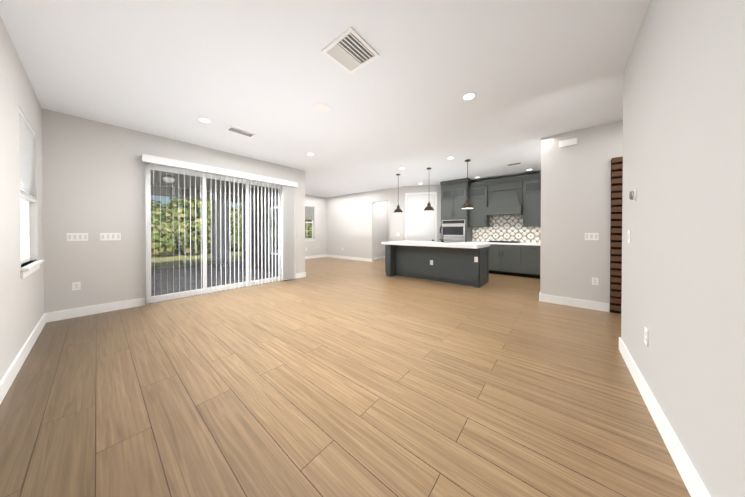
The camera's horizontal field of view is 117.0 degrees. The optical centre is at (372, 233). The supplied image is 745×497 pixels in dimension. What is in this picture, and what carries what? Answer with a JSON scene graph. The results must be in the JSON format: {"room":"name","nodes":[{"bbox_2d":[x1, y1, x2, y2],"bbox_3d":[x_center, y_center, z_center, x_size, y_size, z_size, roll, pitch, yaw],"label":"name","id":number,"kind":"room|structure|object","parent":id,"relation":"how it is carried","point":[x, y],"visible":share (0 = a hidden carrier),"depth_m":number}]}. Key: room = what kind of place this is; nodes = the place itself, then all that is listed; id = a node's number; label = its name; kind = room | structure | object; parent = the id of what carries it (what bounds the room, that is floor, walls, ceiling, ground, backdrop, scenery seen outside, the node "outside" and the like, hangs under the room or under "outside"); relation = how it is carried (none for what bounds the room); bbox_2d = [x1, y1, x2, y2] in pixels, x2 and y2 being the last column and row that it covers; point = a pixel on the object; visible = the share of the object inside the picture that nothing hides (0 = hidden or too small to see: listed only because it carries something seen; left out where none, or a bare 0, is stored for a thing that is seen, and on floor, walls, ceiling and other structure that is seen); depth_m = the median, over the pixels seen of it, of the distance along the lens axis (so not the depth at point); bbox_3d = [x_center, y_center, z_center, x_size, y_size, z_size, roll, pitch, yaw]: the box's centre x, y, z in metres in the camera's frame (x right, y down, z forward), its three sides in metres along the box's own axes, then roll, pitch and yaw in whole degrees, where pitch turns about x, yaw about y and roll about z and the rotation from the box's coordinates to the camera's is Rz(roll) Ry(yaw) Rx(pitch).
{"room":"empty living room","nodes":[
{"label":"empty living room","id":0,"kind":"room"},
{"bbox_2d":[0,16,43,380],"bbox_3d":[-1.173,-0.216,0.239,9.090,2.900,0.200,0,1,40],"label":"wall","id":1,"kind":"structure","parent":0,"point":[21,307],"depth_m":2.04},
{"bbox_2d":[0,313,47,403],"bbox_3d":[-1.027,1.169,0.270,8.890,0.130,0.015,0,1,40],"label":"baseboard","id":2,"kind":"structure","parent":1,"relation":"attached to","point":[7,380],"depth_m":2.06},
{"bbox_2d":[20,180,29,263],"bbox_3d":[-3.756,-0.444,2.417,0.950,1.540,0.035,0,1,40],"label":"window","id":3,"kind":"structure","parent":1,"relation":"in","point":[25,228],"depth_m":2.69},
{"bbox_2d":[19,108,35,202],"bbox_3d":[-3.729,-0.792,2.447,0.940,0.840,0.042,0,1,40],"label":"window blind","id":4,"kind":"object","parent":1,"relation":"attached to","point":[26,141],"visible":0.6,"depth_m":2.45},
{"bbox_2d":[20,260,43,278],"bbox_3d":[-3.715,0.376,2.474,1.010,0.100,0.094,0,1,40],"label":"window sill","id":5,"kind":"structure","parent":1,"relation":"attached to","point":[28,269],"depth_m":2.37},
{"bbox_2d":[42,108,304,312],"bbox_3d":[-3.228,-0.253,4.729,0.200,2.900,4.100,0,1,40],"label":"wall","id":6,"kind":"structure","parent":0,"point":[93,174],"depth_m":3.48},
{"bbox_2d":[72,282,80,290],"bbox_3d":[-4.282,0.759,3.299,0.009,0.115,0.075,0,1,40],"label":"electrical outlet","id":7,"kind":"object","parent":6,"relation":"attached to","point":[76,285],"visible":1,"depth_m":3.30},
{"bbox_2d":[67,233,87,240],"bbox_3d":[-4.272,0.049,3.305,0.009,0.115,0.190,0,1,40],"label":"light switch","id":8,"kind":"object","parent":6,"relation":"attached to","point":[77,236],"visible":1,"depth_m":3.30},
{"bbox_2d":[48,297,144,321],"bbox_3d":[-4.132,1.142,3.477,0.015,0.130,0.940,0,1,40],"label":"baseboard","id":9,"kind":"structure","parent":6,"relation":"attached to","point":[101,308],"depth_m":3.41},
{"bbox_2d":[100,233,120,240],"bbox_3d":[-4.071,0.047,3.548,0.009,0.115,0.210,0,1,40],"label":"light switch","id":10,"kind":"object","parent":6,"relation":"attached to","point":[110,236],"visible":1,"depth_m":3.54},
{"bbox_2d":[145,163,282,303],"bbox_3d":[-3.111,-0.014,4.888,0.080,2.420,2.510,0,1,40],"label":"sliding door","id":11,"kind":"structure","parent":6,"relation":"in","point":[149,296],"depth_m":4.53},
{"bbox_2d":[141,154,297,303],"bbox_3d":[-2.892,-0.064,4.856,0.153,2.490,2.840,0,1,40],"label":"vertical blind","id":12,"kind":"object","parent":11,"relation":"attached to","point":[288,252],"visible":1,"depth_m":5.11},
{"bbox_2d":[289,272,305,279],"bbox_3d":[-2.029,1.121,6.020,0.015,0.130,0.560,0,1,40],"label":"baseboard","id":13,"kind":"structure","parent":6,"relation":"attached to","point":[303,274],"depth_m":6.15},
{"bbox_2d":[305,195,325,255],"bbox_3d":[-2.555,-0.305,10.986,0.200,2.900,6.400,0,1,40],"label":"wall","id":14,"kind":"structure","parent":0,"point":[317,246],"depth_m":10.78},
{"bbox_2d":[305,208,312,238],"bbox_3d":[-3.112,-0.519,10.335,0.050,1.540,0.990,0,1,40],"label":"nook window","id":15,"kind":"structure","parent":14,"relation":"in","point":[308,228],"depth_m":10.58},
{"bbox_2d":[305,205,313,219],"bbox_3d":[-3.060,-0.962,10.288,0.055,0.650,0.980,0,1,40],"label":"window blind","id":16,"kind":"object","parent":15,"relation":"attached to","point":[307,209],"visible":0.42,"depth_m":10.45},
{"bbox_2d":[305,254,327,257],"bbox_3d":[-3.383,1.090,9.827,0.015,0.130,3.540,0,1,40],"label":"baseboard","id":17,"kind":"structure","parent":14,"relation":"attached to","point":[325,255],"depth_m":10.77},
{"bbox_2d":[0,0,650,197],"bbox_3d":[0.843,-1.768,5.308,12.860,0.120,10.800,0,1,40],"label":"ceiling","id":18,"kind":"structure","parent":0,"point":[530,73],"depth_m":2.45},
{"bbox_2d":[197,117,210,122],"bbox_3d":[-2.510,-1.690,3.406,0.176,0.004,0.176,0,1,40],"label":"recessed light","id":19,"kind":"object","parent":18,"relation":"in","point":[204,120],"visible":1,"depth_m":3.40},
{"bbox_2d":[225,126,255,137],"bbox_3d":[-2.188,-1.688,3.804,0.200,0.015,0.400,0,1,40],"label":"ceiling vent","id":20,"kind":"object","parent":18,"relation":"in","point":[240,131],"visible":0.98,"depth_m":3.79},
{"bbox_2d":[313,103,330,111],"bbox_3d":[-0.679,-1.686,3.058,0.230,0.006,0.230,0,1,40],"label":"ceiling speaker","id":21,"kind":"object","parent":18,"relation":"attached to","point":[321,107],"visible":1,"depth_m":3.04},
{"bbox_2d":[321,27,379,73],"bbox_3d":[-0.201,-1.671,2.120,0.380,0.020,0.380,0,1,40],"label":"ceiling vent","id":22,"kind":"object","parent":18,"relation":"in","point":[350,50],"visible":0.98,"depth_m":2.10},
{"bbox_2d":[394,174,402,213],"bbox_3d":[0.748,-1.156,6.613,0.268,1.125,0.268,0,1,40],"label":"pendant light","id":23,"kind":"object","parent":18,"relation":"hanging from","point":[398,210],"visible":1,"depth_m":6.56},
{"bbox_2d":[424,168,433,211],"bbox_3d":[1.481,-1.151,5.979,0.268,1.125,0.268,0,1,40],"label":"pendant light","id":24,"kind":"object","parent":18,"relation":"hanging from","point":[428,207],"visible":1,"depth_m":5.92},
{"bbox_2d":[461,159,473,208],"bbox_3d":[2.213,-1.145,5.312,0.268,1.125,0.268,0,1,40],"label":"pendant light","id":25,"kind":"object","parent":18,"relation":"hanging from","point":[467,204],"visible":1,"depth_m":5.29},
{"bbox_2d":[462,92,476,100],"bbox_3d":[1.188,-1.685,2.805,0.176,0.004,0.176,0,1,40],"label":"recessed light","id":26,"kind":"object","parent":18,"relation":"in","point":[469,96],"visible":1,"depth_m":2.80},
{"bbox_2d":[0,257,690,496],"bbox_3d":[0.843,1.242,5.333,12.860,0.100,10.800,0,1,40],"label":"floor","id":27,"kind":"structure","parent":0,"point":[330,377],"depth_m":1.68},
{"bbox_2d":[385,246,488,287],"bbox_3d":[1.613,0.747,5.999,2.392,0.880,1.066,0,1,40],"label":"kitchen island","id":28,"kind":"object","parent":27,"relation":"on","point":[463,263],"depth_m":5.61},
{"bbox_2d":[381,242,488,249],"bbox_3d":[1.591,0.272,6.049,2.530,0.070,1.170,0,1,40],"label":"island countertop","id":29,"kind":"structure","parent":28,"relation":"on","point":[460,245],"depth_m":5.54},
{"bbox_2d":[440,178,471,242],"bbox_3d":[2.797,-0.241,7.604,0.840,2.830,0.626,0,1,40],"label":"tall cabinet","id":30,"kind":"object","parent":27,"relation":"on","point":[454,219],"depth_m":7.34},
{"bbox_2d":[489,246,515,275],"bbox_3d":[3.901,0.743,6.703,0.967,0.876,0.618,0,1,40],"label":"base cabinet","id":31,"kind":"object","parent":27,"relation":"on","point":[502,259],"depth_m":6.48},
{"bbox_2d":[484,242,540,245],"bbox_3d":[3.885,0.280,6.704,1.987,0.050,0.632,0,1,40],"label":"countertop","id":32,"kind":"structure","parent":31,"relation":"on","point":[491,243],"depth_m":6.38},
{"bbox_2d":[516,246,540,277],"bbox_3d":[4.410,0.747,6.283,0.636,0.876,0.618,0,1,40],"label":"base cabinet","id":33,"kind":"object","parent":27,"relation":"on","point":[527,257],"depth_m":6.11},
{"bbox_2d":[610,156,622,313],"bbox_3d":[4.021,0.035,3.159,1.005,2.350,0.057,0,1,40],"label":"stair slats","id":34,"kind":"object","parent":27,"relation":"on","point":[616,237],"visible":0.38,"depth_m":3.43},
{"bbox_2d":[326,186,402,261],"bbox_3d":[-0.522,-0.295,9.836,4.400,2.900,0.140,0,1,40],"label":"wall","id":35,"kind":"structure","parent":0,"point":[350,224],"depth_m":9.84},
{"bbox_2d":[328,254,371,261],"bbox_3d":[-1.134,1.086,10.253,2.880,0.130,0.015,0,1,40],"label":"baseboard","id":36,"kind":"structure","parent":35,"relation":"attached to","point":[332,256],"depth_m":10.05},
{"bbox_2d":[374,201,389,256],"bbox_3d":[0.956,-0.294,9.685,2.050,2.900,1.510,0,1,40],"label":"wall","id":37,"kind":"structure","parent":0,"point":[381,221],"depth_m":10.31},
{"bbox_2d":[403,185,440,241],"bbox_3d":[1.887,-0.282,8.289,1.521,2.900,0.120,0,0,11],"label":"wall","id":38,"kind":"structure","parent":0,"point":[425,188],"depth_m":8.21},
{"bbox_2d":[405,192,436,241],"bbox_3d":[1.752,-0.160,8.247,1.120,2.655,0.018,0,0,11],"label":"door frame","id":39,"kind":"structure","parent":38,"relation":"attached to","point":[419,193],"depth_m":8.23},
{"bbox_2d":[408,194,434,241],"bbox_3d":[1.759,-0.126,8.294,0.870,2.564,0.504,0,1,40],"label":"pantry door","id":40,"kind":"structure","parent":38,"relation":"in","point":[421,224],"depth_m":8.28},
{"bbox_2d":[475,172,540,181],"bbox_3d":[5.254,-0.264,6.071,6.620,2.900,0.140,0,1,40],"label":"wall","id":41,"kind":"structure","parent":0,"point":[508,177],"depth_m":6.90},
{"bbox_2d":[468,182,491,225],"bbox_3d":[3.409,-0.879,7.267,0.524,1.331,0.357,0,1,40],"label":"upper cabinet","id":42,"kind":"object","parent":41,"relation":"attached to","point":[476,216],"depth_m":7.15},
{"bbox_2d":[484,178,523,217],"bbox_3d":[3.907,-1.050,6.735,0.888,0.981,0.538,0,1,40],"label":"range hood","id":43,"kind":"object","parent":41,"relation":"attached to","point":[506,195],"depth_m":6.62},
{"bbox_2d":[524,174,540,225],"bbox_3d":[4.528,-0.871,6.341,0.546,1.331,0.357,0,1,40],"label":"upper cabinet","id":44,"kind":"object","parent":41,"relation":"attached to","point":[532,186],"depth_m":6.24},
{"bbox_2d":[540,121,622,311],"bbox_3d":[4.484,-0.238,2.905,3.770,2.900,0.140,0,1,40],"label":"wall","id":45,"kind":"structure","parent":0,"point":[575,193],"depth_m":3.74},
{"bbox_2d":[559,138,577,147],"bbox_3d":[3.257,-1.510,3.796,0.230,0.110,0.035,0,1,40],"label":"smoke detector","id":46,"kind":"object","parent":45,"relation":"attached to","point":[568,142],"visible":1,"depth_m":3.78},
{"bbox_2d":[539,294,609,311],"bbox_3d":[3.309,1.140,3.789,0.875,0.130,0.015,0,1,40],"label":"baseboard","id":47,"kind":"structure","parent":45,"relation":"attached to","point":[593,305],"depth_m":3.75},
{"bbox_2d":[585,233,598,239],"bbox_3d":[3.489,0.046,3.634,0.160,0.115,0.009,0,1,40],"label":"light switch","id":48,"kind":"object","parent":45,"relation":"attached to","point":[591,236],"visible":1,"depth_m":3.63},
{"bbox_2d":[592,277,597,284],"bbox_3d":[3.524,0.756,3.612,0.075,0.115,0.009,0,1,40],"label":"outlet","id":49,"kind":"object","parent":45,"relation":"attached to","point":[594,281],"visible":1,"depth_m":3.61},
{"bbox_2d":[621,0,744,496],"bbox_3d":[1.327,-0.220,0.728,0.140,2.900,4.140,0,1,40],"label":"wall","id":50,"kind":"structure","parent":0,"point":[683,268],"depth_m":1.11},
{"bbox_2d":[628,230,630,242],"bbox_3d":[2.373,0.029,2.111,0.009,0.115,0.075,0,1,40],"label":"light switch","id":51,"kind":"object","parent":50,"relation":"attached to","point":[629,236],"visible":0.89,"depth_m":2.09},
{"bbox_2d":[629,190,636,200],"bbox_3d":[2.244,-0.330,1.968,0.030,0.096,0.096,0,1,40],"label":"thermostat","id":52,"kind":"object","parent":50,"relation":"attached to","point":[632,194],"visible":1,"depth_m":1.95},
{"bbox_2d":[644,327,648,345],"bbox_3d":[2.003,0.752,1.670,0.009,0.115,0.075,0,1,40],"label":"outlet","id":53,"kind":"object","parent":50,"relation":"attached to","point":[646,335],"visible":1,"depth_m":1.66},
{"bbox_2d":[619,337,710,496],"bbox_3d":[1.346,1.164,0.884,0.015,0.130,3.925,0,1,40],"label":"baseboard","id":54,"kind":"structure","parent":50,"relation":"attached to","point":[693,482],"depth_m":1.30},
{"bbox_3d":[-3.399,-0.275,7.401,3.470,2.900,0.200,0,1,40],"label":"wall","id":55,"kind":"structure","parent":0,"visible":0},
{"bbox_2d":[243,186,279,273],"bbox_3d":[-3.467,-0.324,7.319,3.469,3.400,0.011,0,1,40],"label":"cladding","id":56,"kind":"object","parent":55,"relation":"attached to","point":[256,231],"depth_m":7.52},
{"bbox_2d":[270,207,279,254],"bbox_3d":[-2.900,-0.085,6.821,0.580,1.430,0.034,0,1,40],"label":"window","id":57,"kind":"structure","parent":56,"relation":"attached to","point":[274,230],"depth_m":6.83},
{"label":"outside","id":58,"kind":"structure","parent":0,"visible":0},
{"bbox_2d":[151,249,241,268],"bbox_3d":[-14.402,1.222,21.058,70.000,0.080,75.000,0,1,40],"label":"lawn","id":59,"kind":"structure","parent":58,"point":[181,256],"depth_m":11.14},
{"bbox_2d":[148,261,281,303],"bbox_3d":[-5.267,1.259,6.363,5.010,0.090,10.000,0,1,40],"label":"floor","id":60,"kind":"structure","parent":59,"relation":"on","point":[168,283],"depth_m":6.31},
{"bbox_2d":[212,200,228,264],"bbox_3d":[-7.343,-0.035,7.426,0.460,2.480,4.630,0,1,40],"label":"column","id":61,"kind":"structure","parent":60,"relation":"on","point":[220,247],"depth_m":8.88},
{"bbox_2d":[150,169,255,203],"bbox_3d":[-5.267,-1.491,6.341,5.010,0.450,10.000,0,1,40],"label":"ceiling","id":62,"kind":"structure","parent":61,"relation":"on","point":[178,184],"depth_m":7.69},
{"bbox_2d":[163,175,174,182],"bbox_3d":[-5.525,-1.475,6.194,0.260,0.200,0.260,0,1,40],"label":"ceiling light","id":63,"kind":"object","parent":62,"relation":"attached to","point":[169,179],"depth_m":6.12},
{"bbox_2d":[151,197,309,226],"bbox_3d":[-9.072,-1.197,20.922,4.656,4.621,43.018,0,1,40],"label":"tree","id":64,"kind":"object","parent":59,"relation":"on","point":[181,202],"depth_m":15.00},
{"bbox_2d":[151,198,309,211],"bbox_3d":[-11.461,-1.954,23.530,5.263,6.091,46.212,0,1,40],"label":"tree","id":65,"kind":"object","parent":59,"relation":"on","point":[240,208],"depth_m":17.43},
{"bbox_2d":[151,219,311,255],"bbox_3d":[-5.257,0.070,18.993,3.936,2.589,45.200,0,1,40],"label":"tree","id":66,"kind":"object","parent":59,"relation":"on","point":[196,248],"depth_m":12.42},
{"bbox_2d":[151,208,311,255],"bbox_3d":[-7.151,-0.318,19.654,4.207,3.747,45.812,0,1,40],"label":"tree","id":67,"kind":"object","parent":59,"relation":"on","point":[180,214],"depth_m":13.62}
]}

